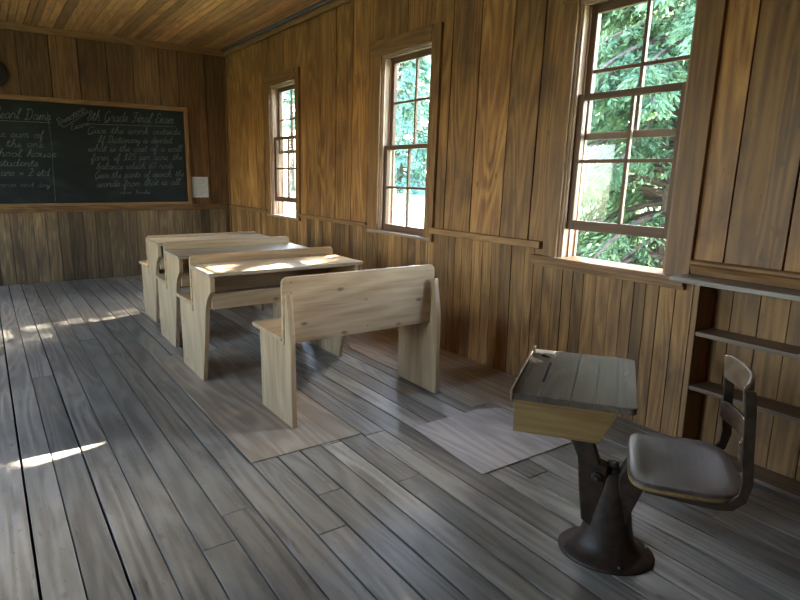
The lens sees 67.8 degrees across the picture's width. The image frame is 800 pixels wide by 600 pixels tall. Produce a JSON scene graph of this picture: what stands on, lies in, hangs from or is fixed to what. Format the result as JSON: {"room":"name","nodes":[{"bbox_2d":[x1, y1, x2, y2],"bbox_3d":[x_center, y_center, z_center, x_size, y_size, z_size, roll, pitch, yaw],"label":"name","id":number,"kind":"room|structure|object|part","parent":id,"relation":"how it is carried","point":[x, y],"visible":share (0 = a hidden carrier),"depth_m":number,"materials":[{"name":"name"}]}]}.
{"room":"classroom","nodes":[
{"label":"classroom","id":0,"kind":"room"},
{"bbox_2d":[0,21,230,287],"bbox_3d":[-4.617,-1.377,6.599,5.775,3.462,0.120,-7,14,-34],"label":"wall","id":1,"kind":"structure","parent":0,"point":[47,246],"depth_m":7.23,"materials":[{"name":"brown wood"}]},
{"bbox_2d":[0,61,7,85],"bbox_3d":[-4.410,-2.457,6.409,0.310,0.310,0.037,-7,14,-34],"label":"disc","id":2,"kind":"object","parent":1,"relation":"attached to","point":[3,71],"visible":1,"depth_m":6.46,"materials":[{"name":"black paint"}]},
{"bbox_2d":[0,94,192,206],"bbox_3d":[-4.550,-1.630,6.494,4.422,1.217,0.033,-7,14,-34],"label":"chalkboard","id":3,"kind":"object","parent":1,"relation":"attached to","point":[54,151],"visible":1,"depth_m":7.08,"materials":[{"name":"stone"}]},
{"bbox_2d":[0,21,222,55],"bbox_3d":[-4.571,-2.919,6.196,5.525,0.073,0.035,-7,14,-34],"label":"trim","id":4,"kind":"structure","parent":1,"relation":"attached to","point":[3,25],"depth_m":6.96,"materials":[{"name":"brown wood"}]},
{"bbox_2d":[0,204,229,212],"bbox_3d":[-4.601,-0.994,6.602,5.525,0.072,0.032,-7,14,-34],"label":"trim","id":5,"kind":"structure","parent":1,"relation":"attached to","point":[30,209],"depth_m":7.29,"materials":[{"name":"brown wood"}]},
{"bbox_2d":[192,177,208,196],"bbox_3d":[-2.647,-1.496,7.887,0.210,0.267,0.005,-7,14,-34],"label":"paper notice","id":6,"kind":"object","parent":1,"relation":"attached to","point":[199,184],"visible":1,"depth_m":7.88,"materials":[{"name":"white paper"}]},
{"bbox_2d":[0,0,320,49],"bbox_3d":[-1.806,-2.164,2.298,5.795,0.120,9.950,-7,14,-34],"label":"ceiling","id":7,"kind":"structure","parent":0,"point":[213,24],"depth_m":6.12,"materials":[{"name":"brown wood"}]},
{"bbox_2d":[0,273,799,599],"bbox_3d":[-1.852,0.755,2.906,5.745,0.120,9.910,-7,14,-34],"label":"floor","id":8,"kind":"structure","parent":0,"point":[115,484],"depth_m":2.43,"materials":[{"name":"grey wood"}]},
{"bbox_2d":[139,231,269,322],"bbox_3d":[-1.800,-0.243,5.551,1.032,0.752,0.778,-7,14,-34],"label":"school desk","id":9,"kind":"object","parent":8,"relation":"on","point":[154,264],"visible":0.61,"depth_m":5.28,"materials":[{"name":"brown wood"}]},
{"bbox_3d":[-1.922,-0.377,5.699,1.016,0.024,0.354,-7,14,-34],"label":"seat","id":10,"kind":"part","parent":9,"relation":"part of","materials":[{"name":"brown wood"}]},
{"bbox_3d":[-2.310,-0.083,5.454,0.024,0.463,0.290,-7,14,-34],"label":"seat panel","id":11,"kind":"part","parent":9,"relation":"part of","materials":[{"name":"brown wood"}]},
{"bbox_3d":[-2.110,-0.140,5.149,0.028,0.706,0.403,-7,14,-34],"label":"panel","id":12,"kind":"part","parent":9,"relation":"part of","materials":[{"name":"brown wood"}]},
{"bbox_3d":[-1.310,-0.242,5.693,0.028,0.706,0.403,-7,14,-34],"label":"panel","id":13,"kind":"part","parent":9,"relation":"part of","materials":[{"name":"brown wood"}]},
{"bbox_2d":[154,236,308,347],"bbox_3d":[-1.349,-0.099,4.807,1.032,0.787,0.778,-7,14,-34],"label":"school desk","id":14,"kind":"object","parent":8,"relation":"on","point":[177,254],"visible":0.6,"depth_m":4.56,"materials":[{"name":"brown wood"}]},
{"bbox_3d":[-1.471,-0.216,4.958,1.016,0.024,0.354,-7,14,-34],"label":"seat","id":15,"kind":"part","parent":14,"relation":"part of","materials":[{"name":"brown wood"}]},
{"bbox_3d":[-1.859,0.079,4.714,0.024,0.463,0.290,-7,14,-34],"label":"seat panel","id":16,"kind":"part","parent":14,"relation":"part of","materials":[{"name":"brown wood"}]},
{"bbox_3d":[-1.659,0.021,4.409,0.028,0.706,0.403,-7,14,-34],"label":"panel","id":17,"kind":"part","parent":14,"relation":"part of","materials":[{"name":"brown wood"}]},
{"bbox_3d":[-1.059,-0.023,5.257,0.024,0.463,0.290,-7,14,-34],"label":"seat panel","id":18,"kind":"part","parent":14,"relation":"part of","materials":[{"name":"brown wood"}]},
{"bbox_2d":[155,346,360,462],"bbox_3d":[-0.970,0.550,3.635,0.585,0.006,1.870,-7,14,-34],"label":"plywood sheet","id":19,"kind":"object","parent":8,"relation":"on","point":[231,396],"visible":0.88,"depth_m":3.31,"materials":[{"name":"grey wood"}]},
{"bbox_2d":[176,246,362,380],"bbox_3d":[-0.896,0.055,4.072,1.032,0.787,0.778,-7,14,-34],"label":"school desk","id":20,"kind":"object","parent":19,"relation":"on","point":[231,279],"visible":0.7,"depth_m":3.84,"materials":[{"name":"brown wood"}]},
{"bbox_3d":[-1.019,-0.062,4.223,1.016,0.024,0.354,-7,14,-34],"label":"seat","id":21,"kind":"part","parent":20,"relation":"part of","materials":[{"name":"brown wood"}]},
{"bbox_3d":[-1.406,0.232,3.979,0.024,0.463,0.290,-7,14,-34],"label":"seat panel","id":22,"kind":"part","parent":20,"relation":"part of","materials":[{"name":"brown wood"}]},
{"bbox_3d":[-1.206,0.175,3.674,0.028,0.706,0.403,-7,14,-34],"label":"panel","id":23,"kind":"part","parent":20,"relation":"part of","materials":[{"name":"brown wood"}]},
{"bbox_2d":[215,285,279,292],"bbox_3d":[-0.821,-0.062,3.933,0.944,0.015,0.285,-7,14,-34],"label":"shelf","id":24,"kind":"object","parent":20,"relation":"attached to","point":[238,287],"depth_m":3.92,"materials":[{"name":"brown wood"}]},
{"bbox_3d":[-0.607,0.130,4.522,0.024,0.463,0.290,-7,14,-34],"label":"seat panel","id":25,"kind":"part","parent":20,"relation":"part of","materials":[{"name":"brown wood"}]},
{"bbox_3d":[-0.407,0.073,4.217,0.028,0.706,0.403,-7,14,-34],"label":"panel","id":26,"kind":"part","parent":20,"relation":"part of","materials":[{"name":"brown wood"}]},
{"bbox_2d":[252,264,440,427],"bbox_3d":[-0.298,0.190,3.478,0.981,0.782,0.500,-7,14,-34],"label":"bench","id":27,"kind":"object","parent":19,"relation":"on","point":[326,305],"visible":1,"depth_m":3.29,"materials":[{"name":"brown wood"}]},
{"bbox_3d":[-0.326,0.117,3.505,0.981,0.023,0.400,-7,14,-34],"label":"seat","id":28,"kind":"part","parent":27,"relation":"part of","materials":[{"name":"brown wood"}]},
{"bbox_3d":[-0.657,0.286,3.186,0.028,0.703,0.405,-7,14,-34],"label":"panel","id":29,"kind":"part","parent":27,"relation":"part of","materials":[{"name":"brown wood"}]},
{"bbox_3d":[-0.202,0.008,3.302,0.973,0.350,0.024,-7,14,-34],"label":"backrest","id":30,"kind":"part","parent":27,"relation":"part of","materials":[{"name":"brown wood"}]},
{"bbox_3d":[0.115,0.188,3.708,0.028,0.703,0.400,-7,14,-34],"label":"panel","id":31,"kind":"part","parent":27,"relation":"part of","materials":[{"name":"brown wood"}]},
{"bbox_2d":[345,328,516,411],"bbox_3d":[-0.014,0.375,4.540,0.595,0.006,3.219,-7,14,-34],"label":"plywood sheet","id":32,"kind":"object","parent":8,"relation":"on","point":[472,383],"visible":0.39,"depth_m":4.02,"materials":[{"name":"brown wood"}]},
{"bbox_2d":[413,407,571,474],"bbox_3d":[0.461,0.692,3.055,0.630,0.006,0.580,-7,14,-34],"label":"plywood sheet","id":33,"kind":"object","parent":8,"relation":"on","point":[485,440],"visible":0.95,"depth_m":3.00,"materials":[{"name":"grey wood"}]},
{"bbox_2d":[510,345,756,575],"bbox_3d":[0.762,0.544,2.024,0.709,0.728,0.530,5,13,20],"label":"desk","id":34,"kind":"object","parent":8,"relation":"on","point":[575,397],"visible":1,"depth_m":1.98,"materials":[{"name":"brown wood"}]},
{"bbox_3d":[0.601,0.583,2.094,0.242,0.416,0.240,5,13,20],"label":"desk arm","id":35,"kind":"part","parent":34,"relation":"part of","materials":[{"name":"metal"}]},
{"bbox_3d":[0.690,0.272,1.996,0.188,0.020,0.524,5,13,20],"label":"lid","id":36,"kind":"part","parent":34,"relation":"part of","materials":[{"name":"grey wood"}]},
{"bbox_3d":[0.880,0.672,2.006,0.280,0.244,0.056,5,13,20],"label":"seat arm","id":37,"kind":"part","parent":34,"relation":"part of","materials":[{"name":"metal"}]},
{"bbox_3d":[0.928,0.541,1.961,0.332,0.020,0.422,5,13,20],"label":"seat","id":38,"kind":"part","parent":34,"relation":"part of","materials":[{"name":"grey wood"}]},
{"bbox_3d":[0.955,0.399,1.922,0.283,0.374,0.396,5,13,20],"label":"chair frame","id":39,"kind":"part","parent":34,"relation":"part of","materials":[{"name":"metal"}]},
{"bbox_2d":[669,274,799,500],"bbox_3d":[1.919,0.477,2.122,0.158,0.852,2.058,-7,14,-34],"label":"bookcase","id":40,"kind":"object","parent":8,"relation":"on","point":[695,385],"visible":0.7,"depth_m":2.71,"materials":[{"name":"brown wood"}]},
{"bbox_3d":[1.415,0.330,2.847,0.146,0.828,0.024,-7,14,-34],"label":"panel","id":41,"kind":"part","parent":40,"relation":"part of","materials":[{"name":"brown wood"}]},
{"bbox_3d":[1.944,0.567,2.115,0.140,0.020,1.838,-7,14,-34],"label":"shelf","id":42,"kind":"part","parent":40,"relation":"part of","materials":[{"name":"brown wood"}]},
{"bbox_3d":[1.948,0.310,2.061,0.140,0.020,1.838,-7,14,-34],"label":"shelf","id":43,"kind":"part","parent":40,"relation":"part of","materials":[{"name":"brown wood"}]},
{"bbox_3d":[1.940,0.886,2.181,0.140,0.020,1.838,-7,14,-34],"label":"shelf","id":44,"kind":"part","parent":40,"relation":"part of","materials":[{"name":"brown wood"}]},
{"bbox_2d":[224,0,799,480],"bbox_3d":[0.531,-0.811,4.250,0.206,3.462,9.910,-7,14,-34],"label":"wall","id":45,"kind":"structure","parent":0,"point":[500,59],"depth_m":3.77,"materials":[{"name":"orange wood"}]},
{"bbox_2d":[223,59,232,231],"bbox_3d":[-2.316,-1.795,8.048,0.022,2.752,0.022,-7,14,-34],"label":"trim","id":46,"kind":"structure","parent":45,"relation":"attached to","point":[224,68],"depth_m":7.97,"materials":[{"name":"brown wood"}]},
{"bbox_2d":[229,205,267,212],"bbox_3d":[-1.957,-1.169,7.628,0.037,0.040,1.325,-7,14,-34],"label":"trim","id":47,"kind":"structure","parent":45,"relation":"attached to","point":[231,206],"depth_m":7.55,"materials":[{"name":"brown wood"}]},
{"bbox_2d":[220,0,332,51],"bbox_3d":[0.470,-2.385,3.861,0.070,0.024,9.711,-7,14,-34],"label":"trim","id":48,"kind":"structure","parent":45,"relation":"attached to","point":[322,2],"depth_m":6.25,"materials":[{"name":"brown wood"}]},
{"bbox_2d":[264,67,300,220],"bbox_3d":[-1.230,-1.674,6.635,0.222,1.635,0.920,-7,14,-34],"label":"window","id":49,"kind":"structure","parent":45,"relation":"in","point":[275,84],"depth_m":6.76,"materials":[{"name":"brown wood"}]},
{"bbox_3d":[-1.269,-0.951,6.778,0.167,0.023,0.850,-7,14,-34],"label":"sill","id":50,"kind":"part","parent":49,"relation":"part of","materials":[{"name":"brown wood"}]},
{"bbox_3d":[-1.164,-1.680,6.680,0.060,1.630,0.920,-7,14,-34],"label":"outside trim","id":51,"kind":"part","parent":49,"relation":"part of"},
{"bbox_3d":[-1.256,-1.462,6.663,0.044,0.722,0.640,-7,14,-34],"label":"sash","id":52,"kind":"part","parent":49,"relation":"part of","materials":[{"name":"brown wood"}]},
{"bbox_3d":[-1.203,-1.993,6.584,0.047,0.720,0.640,-7,14,-34],"label":"sash","id":53,"kind":"part","parent":49,"relation":"part of","materials":[{"name":"brown wood"}]},
{"bbox_2d":[223,0,350,56],"bbox_3d":[0.488,-2.345,3.883,0.024,0.050,9.710,-7,14,-34],"label":"trim","id":54,"kind":"structure","parent":45,"relation":"attached to","point":[334,4],"depth_m":6.13,"materials":[{"name":"brown wood"}]},
{"bbox_2d":[298,214,366,226],"bbox_3d":[-0.686,-0.785,5.830,0.037,0.040,1.365,-7,14,-34],"label":"trim","id":55,"kind":"structure","parent":45,"relation":"attached to","point":[335,220],"depth_m":5.75,"materials":[{"name":"brown wood"}]},
{"bbox_2d":[367,22,443,241],"bbox_3d":[0.072,-1.271,4.800,0.227,1.635,0.958,-7,14,-34],"label":"window","id":56,"kind":"structure","parent":45,"relation":"in","point":[386,54],"depth_m":4.88,"materials":[{"name":"brown wood"}]},
{"bbox_3d":[0.032,-0.547,4.941,0.167,0.023,0.915,-7,14,-34],"label":"sill","id":57,"kind":"part","parent":56,"relation":"part of","materials":[{"name":"brown wood"}]},
{"bbox_3d":[0.054,-0.902,4.847,0.054,0.707,0.645,-7,14,-34],"label":"sash","id":58,"kind":"part","parent":56,"relation":"part of","materials":[{"name":"brown wood"}]},
{"bbox_3d":[0.119,-1.581,4.745,0.058,0.735,0.645,-7,14,-34],"label":"sash","id":59,"kind":"part","parent":56,"relation":"part of","materials":[{"name":"brown wood"}]},
{"bbox_2d":[429,227,542,248],"bbox_3d":[0.550,-0.431,4.073,0.048,0.045,1.100,-7,14,-34],"label":"trim","id":60,"kind":"structure","parent":45,"relation":"attached to","point":[520,242],"depth_m":3.97,"materials":[{"name":"brown wood"}]},
{"bbox_2d":[530,0,728,289],"bbox_3d":[1.203,-0.919,3.195,0.255,1.635,1.010,-7,14,-34],"label":"window","id":61,"kind":"structure","parent":45,"relation":"in","point":[581,22],"depth_m":3.18,"materials":[{"name":"brown wood"}]},
{"bbox_3d":[1.158,-0.174,3.339,0.185,0.067,0.990,-7,14,-34],"label":"sill","id":62,"kind":"part","parent":61,"relation":"part of","materials":[{"name":"brown wood"}]},
{"bbox_3d":[1.204,-0.739,3.204,0.061,0.762,0.670,-7,14,-34],"label":"sash","id":63,"kind":"part","parent":61,"relation":"part of","materials":[{"name":"brown wood"}]},
{"bbox_3d":[1.266,-1.231,3.140,0.060,0.730,0.670,-7,14,-34],"label":"sash","id":64,"kind":"part","parent":61,"relation":"part of","materials":[{"name":"brown wood"}]},
{"bbox_2d":[690,259,799,288],"bbox_3d":[2.297,0.114,1.611,0.043,0.067,3.135,-7,14,-34],"label":"trim","id":65,"kind":"structure","parent":45,"relation":"attached to","point":[783,278],"depth_m":2.65,"materials":[{"name":"brown wood"}]},
{"label":"outside","id":66,"kind":"structure","parent":0,"visible":0},
{"bbox_2d":[284,180,659,247],"bbox_3d":[4.432,-11.306,62.893,160.000,0.300,180.000,-7,14,-34],"label":"ground","id":67,"kind":"structure","parent":66,"point":[416,202],"depth_m":29.70,"materials":[{"name":"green plant"}]},
{"bbox_2d":[283,90,294,190],"bbox_3d":[-10.024,-20.402,54.397,4.426,20.777,4.268,-1,12,-6],"label":"fir tree","id":68,"kind":"object","parent":67,"relation":"on","point":[285,100],"visible":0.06,"depth_m":55.51,"materials":[{"name":"green plant"}]},
{"bbox_2d":[394,56,430,194],"bbox_3d":[0.356,-19.190,52.851,9.745,22.118,9.351,5,12,17],"label":"fir tree","id":69,"kind":"object","parent":67,"relation":"on","point":[404,119],"visible":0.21,"depth_m":51.46,"materials":[{"name":"green plant"}]},
{"bbox_2d":[394,56,430,189],"bbox_3d":[1.435,-22.602,63.424,9.679,23.597,8.674,3,12,12],"label":"fir tree","id":70,"kind":"object","parent":67,"relation":"on","point":[424,80],"visible":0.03,"depth_m":62.59,"materials":[{"name":"green plant"}]},
{"bbox_2d":[576,0,696,268],"bbox_3d":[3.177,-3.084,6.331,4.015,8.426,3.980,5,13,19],"label":"window panes","id":71,"kind":"object","parent":67,"relation":"on","point":[625,27],"visible":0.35,"depth_m":6.08,"materials":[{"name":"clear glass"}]}
]}

